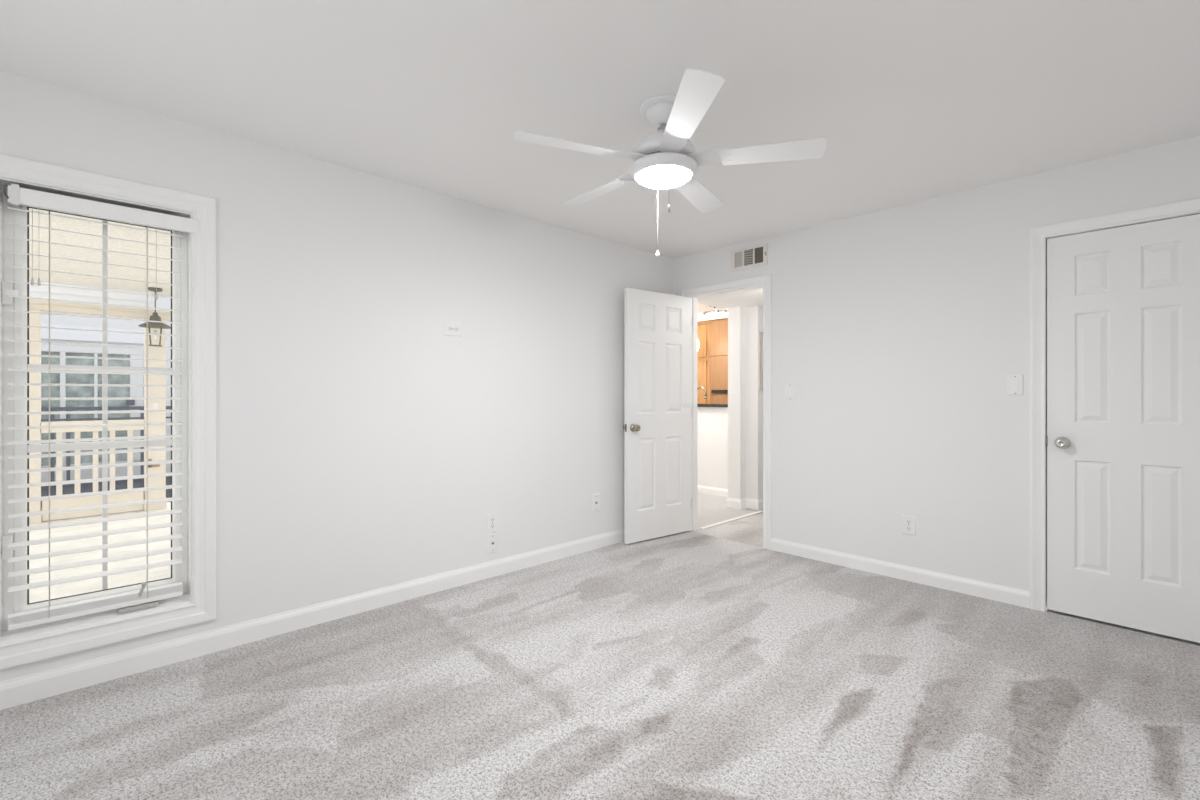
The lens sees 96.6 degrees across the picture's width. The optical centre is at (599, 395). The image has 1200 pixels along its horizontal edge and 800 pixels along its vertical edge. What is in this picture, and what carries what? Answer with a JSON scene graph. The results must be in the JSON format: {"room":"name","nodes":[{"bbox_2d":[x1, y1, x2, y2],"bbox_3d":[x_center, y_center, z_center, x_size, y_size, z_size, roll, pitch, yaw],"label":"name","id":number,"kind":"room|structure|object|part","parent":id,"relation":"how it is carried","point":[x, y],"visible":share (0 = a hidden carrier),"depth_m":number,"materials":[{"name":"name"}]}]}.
{"room":"empty bedroom","nodes":[
{"label":"empty bedroom","id":0,"kind":"room"},
{"bbox_2d":[0,70,673,681],"bbox_3d":[-1.107,-0.025,3.268,5.010,2.640,0.140,0,0,-44],"label":"wall","id":1,"kind":"structure","parent":0,"point":[362,445],"depth_m":3.00,"materials":[{"name":"white paint"}]},
{"bbox_2d":[0,177,191,642],"bbox_3d":[-2.128,0.055,2.292,0.595,1.780,0.144,0,0,-44],"label":"window","id":2,"kind":"structure","parent":1,"relation":"in","point":[17,601],"depth_m":2.21,"materials":[{"name":"white paint"}]},
{"bbox_2d":[4,184,198,630],"bbox_3d":[-2.081,0.048,2.272,0.598,1.721,0.092,0,0,-44],"label":"window blind","id":3,"kind":"object","parent":2,"relation":"attached to","point":[17,195],"visible":1,"depth_m":2.23,"materials":[{"name":"white plastic"}]},
{"bbox_3d":[-2.237,-0.593,2.108,0.010,0.315,0.010,0,0,-44],"label":"lift cord","id":4,"kind":"part","parent":3,"relation":"part of","materials":[{"name":"white fabric"}]},
{"bbox_3d":[-2.223,0.061,2.161,0.002,1.657,0.055,0,0,-44],"label":"ladder cord","id":5,"kind":"part","parent":3,"relation":"part of","materials":[{"name":"white fabric"}]},
{"bbox_3d":[-2.110,0.897,2.268,0.536,0.022,0.052,0,0,-44],"label":"rail","id":6,"kind":"part","parent":3,"relation":"part of","materials":[{"name":"white plastic"}]},
{"bbox_3d":[-2.005,0.061,2.369,0.002,1.657,0.055,0,0,-44],"label":"ladder cord","id":7,"kind":"part","parent":3,"relation":"part of","materials":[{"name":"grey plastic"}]},
{"bbox_3d":[-1.964,-0.588,2.368,0.010,0.325,0.010,0,0,-44],"label":"lift cord","id":8,"kind":"part","parent":3,"relation":"part of","materials":[{"name":"white fabric"}]},
{"bbox_3d":[-2.016,0.874,2.337,0.134,0.118,0.054,0,0,-44],"label":"crank handle","id":9,"kind":"part","parent":2,"relation":"part of","materials":[{"name":"white metal"}]},
{"bbox_2d":[0,153,215,670],"bbox_3d":[-2.074,0.060,2.236,0.771,1.967,0.021,0,0,-44],"label":"trim","id":10,"kind":"structure","parent":1,"relation":"attached to","point":[202,609],"depth_m":2.44,"materials":[{"name":"white paint"}]},
{"bbox_2d":[0,528,623,709],"bbox_3d":[-1.047,1.143,3.219,4.750,0.103,0.014,0,0,-44],"label":"baseboard","id":11,"kind":"structure","parent":1,"relation":"attached to","point":[52,682],"depth_m":2.61,"materials":[{"name":"white paint"}]},
{"bbox_2d":[444,321,460,336],"bbox_3d":[-0.919,-0.419,3.344,0.116,0.088,0.010,0,0,-44],"label":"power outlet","id":12,"kind":"object","parent":1,"relation":"attached to","point":[450,328],"visible":1,"depth_m":3.34,"materials":[{"name":"white plastic"}]},
{"bbox_2d":[487,512,496,533],"bbox_3d":[-0.713,0.841,3.540,0.080,0.128,0.010,0,0,-44],"label":"power outlet","id":13,"kind":"object","parent":1,"relation":"attached to","point":[492,517],"visible":1,"depth_m":3.54,"materials":[{"name":"white plastic"}]},
{"bbox_2d":[487,532,497,553],"bbox_3d":[-0.709,0.974,3.539,0.080,0.130,0.017,0,0,-44],"label":"cable jack","id":14,"kind":"object","parent":1,"relation":"attached to","point":[492,538],"visible":1,"depth_m":3.54,"materials":[{"name":"white plastic"}]},
{"bbox_2d":[591,493,599,511],"bbox_3d":[-0.030,0.835,4.186,0.088,0.140,0.017,0,0,-44],"label":"cable jack","id":15,"kind":"object","parent":1,"relation":"attached to","point":[595,498],"visible":1,"depth_m":4.18,"materials":[{"name":"white plastic"}]},
{"bbox_2d":[0,531,1199,799],"bbox_3d":[0.242,1.195,1.866,4.750,0.001,3.750,0,0,-44],"label":"floor","id":16,"kind":"structure","parent":0,"point":[687,665],"depth_m":2.11,"materials":[{"name":"carpet"}]},
{"bbox_2d":[0,0,1199,258],"bbox_3d":[0.241,-1.295,1.866,4.750,0.100,3.750,0,0,-44],"label":"ceiling","id":17,"kind":"structure","parent":0,"point":[912,101],"depth_m":2.11,"materials":[{"name":"white paint"}]},
{"bbox_2d":[512,68,826,256],"bbox_3d":[0.251,-0.938,2.344,1.269,0.614,1.229,0,0,-44],"label":"ceiling fan","id":18,"kind":"object","parent":17,"relation":"hanging from","point":[666,158],"visible":1,"depth_m":2.20,"materials":[{"name":"white metal"}]},
{"bbox_3d":[-0.131,-1.004,2.130,0.429,0.032,0.130,0,0,-21],"label":"blade","id":19,"kind":"part","parent":18,"relation":"part of","materials":[{"name":"white wood"}]},
{"bbox_3d":[-0.010,-1.004,2.646,0.134,0.032,0.432,0,0,-44],"label":"blade","id":20,"kind":"part","parent":18,"relation":"part of","materials":[{"name":"white"}]},
{"bbox_3d":[0.145,-1.009,2.455,0.097,0.029,0.243,0,0,-44],"label":"blade arm","id":21,"kind":"part","parent":18,"relation":"part of","materials":[{"name":"white metal"}]},
{"bbox_3d":[0.097,-1.009,2.232,0.239,0.029,0.097,0,0,-20],"label":"blade arm","id":22,"kind":"part","parent":18,"relation":"part of","materials":[{"name":"white metal"}]},
{"bbox_3d":[0.261,-0.802,2.428,0.002,0.290,0.002,0,0,24],"label":"pull chain","id":23,"kind":"part","parent":18,"relation":"part of","materials":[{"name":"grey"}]},
{"bbox_3d":[0.274,-1.238,2.309,0.204,0.014,0.204,0,0,-44],"label":"mounting plate","id":24,"kind":"part","parent":18,"relation":"part of","materials":[{"name":"white metal"}]},
{"bbox_3d":[0.274,-0.934,2.309,0.233,0.034,0.233,0,0,-44],"label":"lamp shade","id":25,"kind":"part","parent":18,"relation":"part of","materials":[{"name":"white glass"}]},
{"bbox_3d":[0.293,-1.009,2.117,0.097,0.029,0.239,0,0,-2],"label":"blade arm","id":26,"kind":"part","parent":18,"relation":"part of","materials":[{"name":"white metal"}]},
{"bbox_3d":[0.319,-1.004,1.869,0.130,0.032,0.429,0,0,-3],"label":"blade","id":27,"kind":"part","parent":18,"relation":"part of","materials":[{"name":"white"}]},
{"bbox_3d":[0.497,-1.004,2.692,0.130,0.032,0.429,0,0,33],"label":"blade","id":28,"kind":"part","parent":18,"relation":"part of","materials":[{"name":"white plastic"}]},
{"bbox_3d":[0.463,-1.009,2.268,0.239,0.029,0.097,0,0,16],"label":"blade arm","id":29,"kind":"part","parent":18,"relation":"part of","materials":[{"name":"white metal"}]},
{"bbox_3d":[0.707,-1.004,2.216,0.429,0.032,0.130,0,0,15],"label":"blade","id":30,"kind":"part","parent":18,"relation":"part of","materials":[{"name":"white"}]},
{"bbox_2d":[697,303,723,312],"bbox_3d":[0.934,-1.295,7.352,3.580,0.100,2.960,0,0,-44],"label":"ceiling","id":31,"kind":"structure","parent":0,"point":[700,307],"depth_m":7.61,"materials":[{"name":"white paint"}]},
{"bbox_2d":[697,309,727,321],"bbox_3d":[1.874,-1.179,8.192,0.860,0.132,2.840,0,0,-44],"label":"soffit","id":32,"kind":"structure","parent":31,"relation":"attached to","point":[711,316],"depth_m":7.83,"materials":[{"name":"white paint"}]},
{"bbox_2d":[701,306,727,316],"bbox_3d":[1.583,-1.168,7.323,0.151,0.154,0.404,0,0,-44],"label":"ceiling spotlight","id":33,"kind":"object","parent":31,"relation":"attached to","point":[714,310],"visible":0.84,"depth_m":7.31,"materials":[{"name":"grey metal"}]},
{"bbox_2d":[697,407,727,488],"bbox_3d":[0.795,0.714,7.165,0.120,1.162,2.840,0,0,-44],"label":"wall","id":34,"kind":"structure","parent":0,"point":[712,422],"depth_m":6.48,"materials":[{"name":"white paint"}]},
{"bbox_2d":[697,485,727,496],"bbox_3d":[0.742,1.149,7.124,0.014,0.092,2.825,0,0,-44],"label":"baseboard","id":35,"kind":"structure","parent":34,"relation":"attached to","point":[700,489],"depth_m":6.46,"materials":[{"name":"white paint"}]},
{"bbox_2d":[697,404,727,406],"bbox_3d":[0.875,0.116,7.172,0.315,0.034,2.738,0,0,-44],"label":"countertop","id":36,"kind":"structure","parent":34,"relation":"on","point":[698,405],"depth_m":6.44,"materials":[{"name":"grey stone"}]},
{"bbox_2d":[697,386,706,403],"bbox_3d":[1.302,-0.012,6.886,0.077,0.222,0.190,0,0,-44],"label":"kitchen faucet","id":37,"kind":"object","parent":36,"relation":"on","point":[703,388],"visible":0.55,"depth_m":6.82,"materials":[{"name":"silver metal"}]},
{"bbox_2d":[691,509,762,547],"bbox_3d":[2.224,1.195,5.404,3.000,0.001,1.040,0,0,-44],"label":"floor","id":38,"kind":"structure","parent":0,"point":[747,530],"depth_m":4.75,"materials":[{"name":"carpet"}]},
{"bbox_2d":[697,493,761,527],"bbox_3d":[1.036,1.195,7.173,3.480,0.001,3.160,0,0,-44],"label":"floor","id":39,"kind":"structure","parent":0,"point":[711,509],"depth_m":5.58,"materials":[{"name":"tile"}]},
{"bbox_2d":[697,320,709,403],"bbox_3d":[1.554,0.043,8.339,0.602,2.305,0.785,0,0,-44],"label":"pantry cabinet","id":40,"kind":"object","parent":39,"relation":"on","point":[702,326],"visible":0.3,"depth_m":7.94,"materials":[{"name":"brown wood"}]},
{"bbox_3d":[1.456,0.278,8.022,0.020,1.595,0.340,0,0,-44],"label":"cabinet door","id":41,"kind":"part","parent":40,"relation":"part of","materials":[{"name":"brown wood"}]},
{"bbox_3d":[1.456,-0.818,8.022,0.020,0.475,0.340,0,0,-44],"label":"cabinet door","id":42,"kind":"part","parent":40,"relation":"part of","materials":[{"name":"brown wood"}]},
{"bbox_3d":[1.344,-1.085,8.139,0.022,0.050,0.785,0,0,-44],"label":"crown rail","id":43,"kind":"part","parent":40,"relation":"part of","materials":[{"name":"brown wood"}]},
{"bbox_2d":[709,319,727,403],"bbox_3d":[2.114,0.049,7.692,0.682,2.292,0.905,0,0,-44],"label":"tall cabinet","id":44,"kind":"object","parent":39,"relation":"on","point":[718,329],"visible":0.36,"depth_m":7.69,"materials":[{"name":"brown wood"}]},
{"bbox_3d":[1.900,-0.828,7.502,0.016,0.495,0.865,0,0,-44],"label":"panel","id":45,"kind":"part","parent":44,"relation":"part of","materials":[{"name":"brown wood"}]},
{"bbox_3d":[1.900,0.268,7.502,0.016,1.655,0.865,0,0,-44],"label":"panel","id":46,"kind":"part","parent":44,"relation":"part of","materials":[{"name":"brown wood"}]},
{"bbox_3d":[1.731,-0.064,7.634,0.046,0.046,0.310,0,0,-44],"label":"handle","id":47,"kind":"part","parent":44,"relation":"part of","materials":[{"name":"grey metal"}]},
{"bbox_2d":[697,289,762,308],"bbox_3d":[2.179,-1.095,5.610,2.980,0.300,1.400,0,0,-44],"label":"ceiling","id":48,"kind":"structure","parent":0,"point":[752,298],"depth_m":5.29,"materials":[{"name":"white paint"}]},
{"bbox_2d":[728,306,762,499],"bbox_3d":[2.373,0.025,6.502,2.470,2.540,0.295,0,0,-44],"label":"wall","id":49,"kind":"structure","parent":0,"point":[745,325],"depth_m":5.68,"materials":[{"name":"white paint"}]},
{"bbox_2d":[726,497,762,509],"bbox_3d":[2.114,1.142,6.256,1.784,0.106,0.323,0,0,-44],"label":"baseboard","id":50,"kind":"structure","parent":49,"relation":"attached to","point":[734,503],"depth_m":5.66,"materials":[{"name":"white paint"}]},
{"bbox_2d":[760,332,762,389],"bbox_3d":[1.816,-0.370,5.752,0.340,0.610,0.024,0,0,-44],"label":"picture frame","id":51,"kind":"object","parent":49,"relation":"attached to","point":[761,333],"visible":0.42,"depth_m":5.64,"materials":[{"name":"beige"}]},
{"bbox_2d":[674,135,1199,645],"bbox_3d":[2.249,-0.015,3.681,0.660,2.660,3.890,0,0,-44],"label":"wall","id":52,"kind":"structure","parent":0,"point":[900,332],"depth_m":3.41,"materials":[{"name":"white paint"}]},
{"bbox_2d":[623,288,690,543],"bbox_3d":[0.499,0.158,4.501,0.753,2.046,0.168,0,0,-37],"label":"door","id":53,"kind":"structure","parent":52,"relation":"in","point":[657,326],"depth_m":4.46,"materials":[{"name":"white paint"}]},
{"bbox_3d":[0.286,0.255,4.277,0.066,0.066,0.066,0,0,-37],"label":"knob","id":54,"kind":"part","parent":53,"relation":"part of","materials":[{"name":"silver metal"}]},
{"bbox_2d":[689,284,762,530],"bbox_3d":[1.081,0.155,4.516,0.120,2.080,0.740,0,0,-44],"label":"trim","id":55,"kind":"structure","parent":52,"relation":"attached to","point":[694,298],"depth_m":4.76,"materials":[{"name":"white paint"}]},
{"bbox_2d":[682,274,771,549],"bbox_3d":[1.030,0.123,4.468,0.019,2.143,0.866,0,0,-44],"label":"trim","id":56,"kind":"structure","parent":52,"relation":"attached to","point":[766,280],"depth_m":4.18,"materials":[{"name":"white paint"}]},
{"bbox_2d":[700,510,762,529],"bbox_3d":[1.304,1.190,5.170,1.085,0.010,0.040,0,0,-44],"label":"trim","id":57,"kind":"structure","parent":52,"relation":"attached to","point":[761,511],"depth_m":5.11,"materials":[{"name":"white wood"}]},
{"bbox_2d":[730,243,767,271],"bbox_3d":[1.192,-1.113,4.298,0.020,0.172,0.335,0,0,-44],"label":"air vent","id":58,"kind":"object","parent":52,"relation":"in","point":[756,255],"visible":1,"depth_m":4.30,"materials":[{"name":"white metal"}]},
{"bbox_2d":[785,384,795,399],"bbox_3d":[1.438,-0.031,4.045,0.013,0.122,0.092,0,0,-44],"label":"light switch","id":59,"kind":"object","parent":52,"relation":"attached to","point":[790,389],"visible":1,"depth_m":4.04,"materials":[{"name":"white plastic"}]},
{"bbox_2d":[771,538,1029,608],"bbox_3d":[1.876,1.149,3.584,0.014,0.092,1.579,0,0,-44],"label":"baseboard","id":60,"kind":"structure","parent":52,"relation":"attached to","point":[999,593],"depth_m":3.44,"materials":[{"name":"white paint"}]},
{"bbox_2d":[902,515,915,535],"bbox_3d":[1.997,0.835,3.460,0.010,0.122,0.080,0,0,-44],"label":"power outlet","id":61,"kind":"object","parent":52,"relation":"attached to","point":[908,522],"visible":1,"depth_m":3.46,"materials":[{"name":"white plastic"}]},
{"bbox_2d":[1008,375,1022,394],"bbox_3d":[2.375,-0.063,3.060,0.013,0.118,0.072,0,0,-44],"label":"light switch","id":62,"kind":"object","parent":52,"relation":"attached to","point":[1015,382],"visible":1,"depth_m":3.06,"materials":[{"name":"white plastic"}]},
{"bbox_3d":[2.375,-0.063,3.060,0.002,0.072,0.037,0,0,-44],"label":"switch frame","id":63,"kind":"part","parent":62,"relation":"part of","materials":[{"name":"white plastic"}]},
{"bbox_2d":[1030,198,1199,611],"bbox_3d":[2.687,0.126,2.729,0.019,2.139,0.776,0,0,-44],"label":"trim","id":64,"kind":"structure","parent":52,"relation":"attached to","point":[1038,235],"depth_m":2.98,"materials":[{"name":"white paint"}]},
{"bbox_2d":[1046,214,1199,642],"bbox_3d":[2.684,0.155,2.727,0.100,2.052,0.637,0,0,-44],"label":"door","id":65,"kind":"structure","parent":52,"relation":"in","point":[1123,436],"depth_m":2.74,"materials":[{"name":"white paint"}]},
{"bbox_3d":[2.500,0.255,2.896,0.066,0.066,0.066,0,0,-44],"label":"knob","id":66,"kind":"part","parent":65,"relation":"part of","materials":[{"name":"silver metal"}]},
{"label":"outside","id":67,"kind":"structure","parent":0,"visible":0},
{"bbox_3d":[-8.469,2.045,8.657,16.000,0.100,9.900,0,0,-44],"label":"ground","id":68,"kind":"structure","parent":67,"visible":0},
{"bbox_2d":[41,476,170,508],"bbox_3d":[-8.290,1.690,8.759,4.000,0.610,0.280,0,0,-44],"label":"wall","id":69,"kind":"structure","parent":68,"relation":"on","point":[137,483],"depth_m":8.66,"materials":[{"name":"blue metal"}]},
{"bbox_2d":[41,296,170,481],"bbox_3d":[-9.592,-0.205,9.038,8.500,4.400,0.400,0,0,-44],"label":"neighbouring building","id":70,"kind":"structure","parent":68,"relation":"on","point":[59,321],"depth_m":9.47,"materials":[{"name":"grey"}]},
{"bbox_2d":[127,400,134,404],"bbox_3d":[-8.587,0.105,9.788,0.110,0.120,0.100,0,0,-44],"label":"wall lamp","id":71,"kind":"object","parent":70,"relation":"attached to","point":[129,402],"depth_m":9.75,"materials":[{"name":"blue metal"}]},
{"bbox_2d":[41,406,170,481],"bbox_3d":[-8.497,1.087,8.976,3.200,1.815,0.060,0,0,-44],"label":"metal railing","id":72,"kind":"object","parent":68,"relation":"on","point":[52,409],"visible":0.25,"depth_m":8.82,"materials":[{"name":"grey metal"}]},
{"bbox_3d":[-8.845,1.117,8.645,0.044,1.755,0.040,0,0,-44],"label":"post","id":73,"kind":"part","parent":72,"relation":"part of","materials":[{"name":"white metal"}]},
{"bbox_3d":[-8.714,1.117,8.769,0.044,1.755,0.040,0,0,-44],"label":"post","id":74,"kind":"part","parent":72,"relation":"part of","materials":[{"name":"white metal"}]},
{"bbox_3d":[-8.497,0.210,8.976,3.200,0.060,0.060,0,0,-44],"label":"rail","id":75,"kind":"part","parent":72,"relation":"part of","materials":[{"name":"grey metal"}]},
{"bbox_3d":[-8.497,0.388,8.976,3.200,0.035,0.030,0,0,-44],"label":"rail","id":76,"kind":"part","parent":72,"relation":"part of","materials":[{"name":"grey metal"}]},
{"bbox_3d":[-8.048,1.117,9.404,0.044,1.755,0.040,0,0,-44],"label":"post","id":77,"kind":"part","parent":72,"relation":"part of","materials":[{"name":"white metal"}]},
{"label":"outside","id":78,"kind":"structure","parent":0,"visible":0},
{"bbox_2d":[29,208,170,297],"bbox_3d":[-3.656,-1.038,3.603,3.200,0.055,3.860,0,0,-44],"label":"ceiling","id":79,"kind":"structure","parent":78,"point":[60,265],"depth_m":3.82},
{"bbox_2d":[138,287,170,346],"bbox_3d":[-4.171,-0.731,5.018,0.240,0.556,0.240,0,0,-44],"label":"lantern","id":80,"kind":"object","parent":79,"relation":"hanging from","point":[154,317],"visible":0.88,"depth_m":4.99,"materials":[{"name":"brown metal"}]},
{"bbox_3d":[-4.171,-0.893,5.018,0.110,0.232,0.110,0,0,-44],"label":"hanging rod","id":81,"kind":"part","parent":80,"relation":"part of","materials":[{"name":"brown metal"}]},
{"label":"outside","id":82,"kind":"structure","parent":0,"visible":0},
{"bbox_2d":[29,502,170,602],"bbox_3d":[-3.842,1.143,3.508,5.600,0.065,3.940,0,0,-44],"label":"floor","id":83,"kind":"structure","parent":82,"point":[93,584],"depth_m":3.75,"materials":[{"name":"concrete"}]},
{"bbox_2d":[29,309,41,523],"bbox_3d":[-5.004,0.177,4.666,0.190,1.865,0.136,0,0,-44],"label":"porch post","id":84,"kind":"object","parent":83,"relation":"on","point":[34,319],"visible":0.34,"depth_m":4.66,"materials":[{"name":"beige paint"}]},
{"bbox_2d":[29,280,170,320],"bbox_3d":[-4.835,-0.882,4.841,2.800,0.255,0.120,0,0,-44],"label":"beam","id":85,"kind":"structure","parent":84,"relation":"on","point":[59,293],"depth_m":4.92,"materials":[{"name":"beige paint"}]},
{"bbox_2d":[41,420,144,520],"bbox_3d":[-4.680,0.662,4.961,0.694,0.865,0.090,0,0,-44],"label":"porch railing","id":86,"kind":"object","parent":83,"relation":"on","point":[132,496],"visible":0.58,"depth_m":4.92,"materials":[{"name":"beige paint"}]},
{"bbox_3d":[-4.680,0.278,4.961,0.694,0.095,0.090,0,0,-44],"label":"rail","id":87,"kind":"part","parent":86,"relation":"part of","materials":[{"name":"beige paint"}]},
{"bbox_3d":[-4.680,1.005,4.961,0.680,0.180,0.080,0,0,-44],"label":"rail","id":88,"kind":"part","parent":86,"relation":"part of","materials":[{"name":"beige paint"}]},
{"bbox_2d":[144,318,166,510],"bbox_3d":[-4.375,0.177,5.260,0.171,1.865,0.143,0,0,-44],"label":"porch post","id":89,"kind":"object","parent":83,"relation":"on","point":[153,353],"visible":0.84,"depth_m":5.22,"materials":[{"name":"beige paint"}]},
{"bbox_3d":[-4.335,0.095,5.218,0.040,0.060,0.008,0,0,-44],"label":"plate","id":90,"kind":"part","parent":89,"relation":"part of","materials":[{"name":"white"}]}
]}

